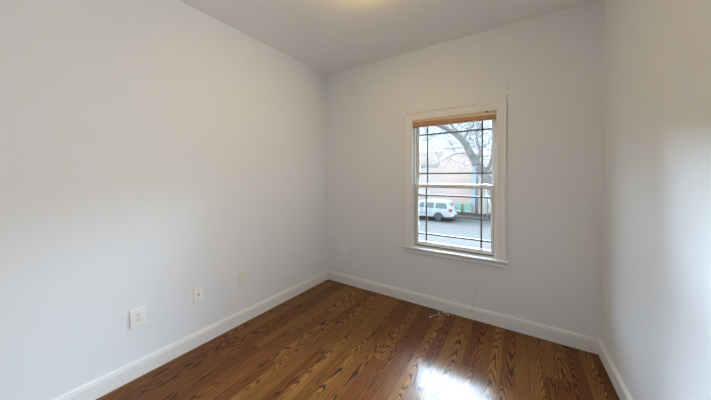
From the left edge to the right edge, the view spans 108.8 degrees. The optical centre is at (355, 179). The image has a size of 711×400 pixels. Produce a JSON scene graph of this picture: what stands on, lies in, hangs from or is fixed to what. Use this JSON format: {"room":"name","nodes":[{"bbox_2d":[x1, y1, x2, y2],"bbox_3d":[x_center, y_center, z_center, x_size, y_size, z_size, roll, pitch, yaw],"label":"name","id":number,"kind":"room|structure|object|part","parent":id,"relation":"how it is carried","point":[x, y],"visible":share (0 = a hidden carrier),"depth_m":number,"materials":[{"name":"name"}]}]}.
{"room":"empty bedroom","nodes":[
{"label":"empty bedroom","id":0,"kind":"room"},
{"bbox_2d":[0,0,327,399],"bbox_3d":[-1.531,-0.007,1.858,0.150,2.750,3.904,0,1,34],"label":"wall","id":1,"kind":"structure","parent":0,"point":[153,152],"depth_m":1.76,"materials":[{"name":"paint"}]},
{"bbox_2d":[130,306,145,328],"bbox_3d":[-1.505,0.951,1.763,0.012,0.117,0.088,0,1,34],"label":"power outlet","id":2,"kind":"object","parent":1,"relation":"attached to","point":[137,316],"visible":1,"depth_m":1.76,"materials":[{"name":"plastic"}]},
{"bbox_2d":[53,270,327,399],"bbox_3d":[-1.459,1.306,1.831,0.016,0.118,3.901,0,1,34],"label":"baseboard","id":3,"kind":"structure","parent":1,"relation":"attached to","point":[95,389],"depth_m":1.95,"materials":[{"name":"paint"}]},
{"bbox_2d":[193,286,202,302],"bbox_3d":[-1.285,0.939,2.083,0.019,0.115,0.072,0,1,34],"label":"cable jack plate","id":4,"kind":"object","parent":1,"relation":"attached to","point":[197,292],"visible":1,"depth_m":2.08,"materials":[{"name":"plastic"}]},
{"bbox_2d":[238,271,247,285],"bbox_3d":[-1.067,0.936,2.414,0.010,0.118,0.088,0,1,34],"label":"blank plate","id":5,"kind":"object","parent":1,"relation":"attached to","point":[242,277],"visible":1,"depth_m":2.40,"materials":[{"name":"white plastic"}]},
{"bbox_2d":[96,279,619,399],"bbox_3d":[-0.291,1.427,1.079,3.177,0.100,4.200,0,1,33],"label":"floor","id":6,"kind":"structure","parent":0,"point":[332,340],"depth_m":1.89,"materials":[{"name":"brown wood"}]},
{"bbox_2d":[179,0,594,74],"bbox_3d":[-0.296,-1.433,1.039,3.177,0.120,4.200,0,1,33],"label":"ceiling","id":7,"kind":"structure","parent":0,"point":[327,36],"depth_m":2.25,"materials":[{"name":"paint"}]},
{"bbox_2d":[327,0,604,338],"bbox_3d":[0.805,-0.024,2.760,3.016,2.750,0.150,0,1,33],"label":"wall","id":8,"kind":"structure","parent":0,"point":[549,67],"depth_m":2.29,"materials":[{"name":"paint"}]},
{"bbox_2d":[342,244,346,252],"bbox_3d":[-0.146,0.890,3.292,0.072,0.115,0.011,0,1,33],"label":"power outlet","id":9,"kind":"object","parent":8,"relation":"attached to","point":[344,246],"visible":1,"depth_m":3.28,"materials":[{"name":"plastic"}]},
{"bbox_2d":[403,100,507,267],"bbox_3d":[1.009,0.038,2.633,0.998,1.515,0.242,0,1,33],"label":"window","id":10,"kind":"structure","parent":8,"relation":"in","point":[496,257],"depth_m":2.50,"materials":[{"name":"paint"}]},
{"bbox_2d":[413,110,495,127],"bbox_3d":[0.962,-0.605,2.560,0.788,0.085,0.053,0,1,33],"label":"blind","id":11,"kind":"object","parent":10,"relation":"attached to","point":[487,115],"visible":1,"depth_m":2.52,"materials":[{"name":"brown wood"}]},
{"bbox_3d":[0.967,-0.638,2.567,0.788,0.019,0.034,0,1,33],"label":"head rail","id":12,"kind":"part","parent":11,"relation":"part of","materials":[{"name":"brown wood"}]},
{"bbox_3d":[0.963,-0.571,2.562,0.786,0.017,0.038,0,1,33],"label":"rail","id":13,"kind":"part","parent":11,"relation":"part of","materials":[{"name":"orange wood"}]},
{"bbox_3d":[1.031,0.746,2.682,0.796,0.043,0.155,0,1,33],"label":"sill","id":14,"kind":"part","parent":10,"relation":"part of","materials":[{"name":"plastic"}]},
{"bbox_3d":[0.998,0.380,2.627,0.776,0.666,0.038,0,1,33],"label":"sash","id":15,"kind":"part","parent":10,"relation":"part of","materials":[{"name":"glass"}]},
{"bbox_2d":[419,188,490,248],"bbox_3d":[0.999,0.380,2.626,0.715,0.592,0.012,0,1,33],"label":"grille","id":16,"kind":"object","parent":10,"relation":"attached to","point":[426,242],"depth_m":2.60,"materials":[{"name":"black metal"}]},
{"bbox_3d":[1.007,0.041,2.638,0.796,1.383,0.107,0,1,33],"label":"frame","id":17,"kind":"part","parent":10,"relation":"part of","materials":[{"name":"plastic"}]},
{"bbox_3d":[1.019,-0.277,2.652,0.776,0.716,0.036,0,1,33],"label":"sash","id":18,"kind":"part","parent":10,"relation":"part of","materials":[{"name":"plastic"}]},
{"bbox_2d":[420,121,491,183],"bbox_3d":[1.020,-0.278,2.651,0.718,0.643,0.012,0,1,33],"label":"grille","id":19,"kind":"object","parent":10,"relation":"attached to","point":[481,129],"depth_m":2.62,"materials":[{"name":"black metal"}]},
{"bbox_2d":[328,270,599,353],"bbox_3d":[0.762,1.290,2.709,2.716,0.118,0.016,0,1,33],"label":"baseboard","id":20,"kind":"structure","parent":8,"relation":"attached to","point":[567,338],"depth_m":2.42,"materials":[{"name":"paint"}]},
{"bbox_2d":[601,0,710,399],"bbox_3d":[0.945,0.011,0.261,0.150,2.750,3.900,0,1,32],"label":"wall","id":21,"kind":"structure","parent":0,"point":[656,277],"depth_m":1.21,"materials":[{"name":"paint"}]},
{"bbox_2d":[605,298,609,317],"bbox_3d":[1.806,0.918,1.823,0.013,0.115,0.072,0,1,32],"label":"power outlet","id":22,"kind":"object","parent":21,"relation":"attached to","point":[607,302],"visible":1,"depth_m":1.81,"materials":[{"name":"plastic"}]},
{"bbox_2d":[598,339,632,399],"bbox_3d":[0.876,1.323,0.323,0.016,0.118,3.901,0,1,32],"label":"baseboard","id":23,"kind":"structure","parent":21,"relation":"attached to","point":[618,383],"depth_m":1.68,"materials":[{"name":"paint"}]},
{"label":"outside","id":24,"kind":"structure","parent":0,"visible":0},
{"bbox_2d":[419,238,490,249],"bbox_3d":[-3.018,4.012,13.214,105.000,0.400,13.140,0,1,33],"label":"ground","id":25,"kind":"structure","parent":24,"point":[422,239],"depth_m":15.07,"materials":[{"name":"concrete"}]},
{"bbox_2d":[420,121,491,214],"bbox_3d":[5.927,-0.704,15.045,7.026,9.078,3.725,0,1,33],"label":"bare tree","id":26,"kind":"object","parent":25,"relation":"on","point":[475,160],"visible":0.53,"depth_m":14.31,"materials":[{"name":"grey plant"}]},
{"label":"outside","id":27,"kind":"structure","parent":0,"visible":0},
{"bbox_2d":[439,212,490,220],"bbox_3d":[7.059,3.767,28.810,105.000,0.420,3.400,0,1,33],"label":"pavement","id":28,"kind":"structure","parent":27,"point":[459,215],"depth_m":25.00,"materials":[{"name":"concrete"}]},
{"bbox_2d":[419,150,443,200],"bbox_3d":[-4.311,-0.080,43.445,39.970,6.900,9.060,0,1,33],"label":"commercial building","id":29,"kind":"structure","parent":28,"relation":"on","point":[433,178],"depth_m":29.55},
{"bbox_3d":[8.188,1.488,30.035,1.240,0.940,0.060,0,1,33],"label":"pane","id":30,"kind":"part","parent":29,"relation":"part of","materials":[{"name":"white glass"}]},
{"bbox_2d":[455,203,461,212],"bbox_3d":[11.217,3.066,27.682,0.640,1.000,0.465,0,1,33],"label":"box","id":31,"kind":"object","parent":28,"relation":"on","point":[458,206],"visible":0.89,"depth_m":27.48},
{"bbox_2d":[444,146,490,213],"bbox_3d":[14.115,-0.087,31.516,3.930,7.190,9.100,0,1,33],"label":"commercial building","id":32,"kind":"structure","parent":28,"relation":"on","point":[448,178],"depth_m":27.99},
{"bbox_2d":[472,166,474,205],"bbox_3d":[12.577,0.549,26.626,0.540,4.400,0.720,0,1,33],"label":"sign","id":33,"kind":"object","parent":32,"relation":"attached to","point":[473,175],"visible":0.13,"depth_m":26.42,"materials":[{"name":"blue"}]},
{"bbox_2d":[464,203,471,213],"bbox_3d":[12.023,3.032,27.161,0.780,1.080,0.465,0,1,33],"label":"box","id":34,"kind":"object","parent":28,"relation":"on","point":[467,207],"visible":0.98,"depth_m":26.98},
{"bbox_2d":[475,122,481,215],"bbox_3d":[11.994,-1.900,25.179,2.000,11.000,0.440,0,1,33],"label":"utility pole","id":35,"kind":"object","parent":28,"relation":"on","point":[476,175],"visible":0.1,"depth_m":25.11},
{"bbox_2d":[480,131,487,218],"bbox_3d":[11.838,-0.442,23.554,1.203,8.129,0.343,0,1,-14],"label":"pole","id":36,"kind":"object","parent":28,"relation":"on","point":[480,131],"visible":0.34,"depth_m":23.65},
{"bbox_3d":[12.290,-0.280,23.703,0.089,7.800,0.089,0,1,33],"label":"post","id":37,"kind":"part","parent":36,"relation":"part of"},
{"bbox_2d":[482,154,491,213],"bbox_3d":[28.839,0.502,22.036,31.100,6.230,9.060,0,1,33],"label":"commercial building","id":38,"kind":"structure","parent":28,"relation":"on","point":[484,207],"depth_m":26.58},
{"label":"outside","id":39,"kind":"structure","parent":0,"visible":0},
{"bbox_2d":[419,215,490,247],"bbox_3d":[3.342,3.914,23.058,105.000,0.300,10.300,0,1,33],"label":"road","id":40,"kind":"structure","parent":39,"point":[449,226],"depth_m":19.49,"materials":[{"name":"grey asphalt"}]},
{"bbox_2d":[419,199,456,220],"bbox_3d":[7.019,2.804,24.940,5.240,1.855,2.380,0,1,33],"label":"parked car","id":41,"kind":"object","parent":40,"relation":"on","point":[446,207],"visible":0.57,"depth_m":23.59,"materials":[{"name":"white metal"}]}
]}

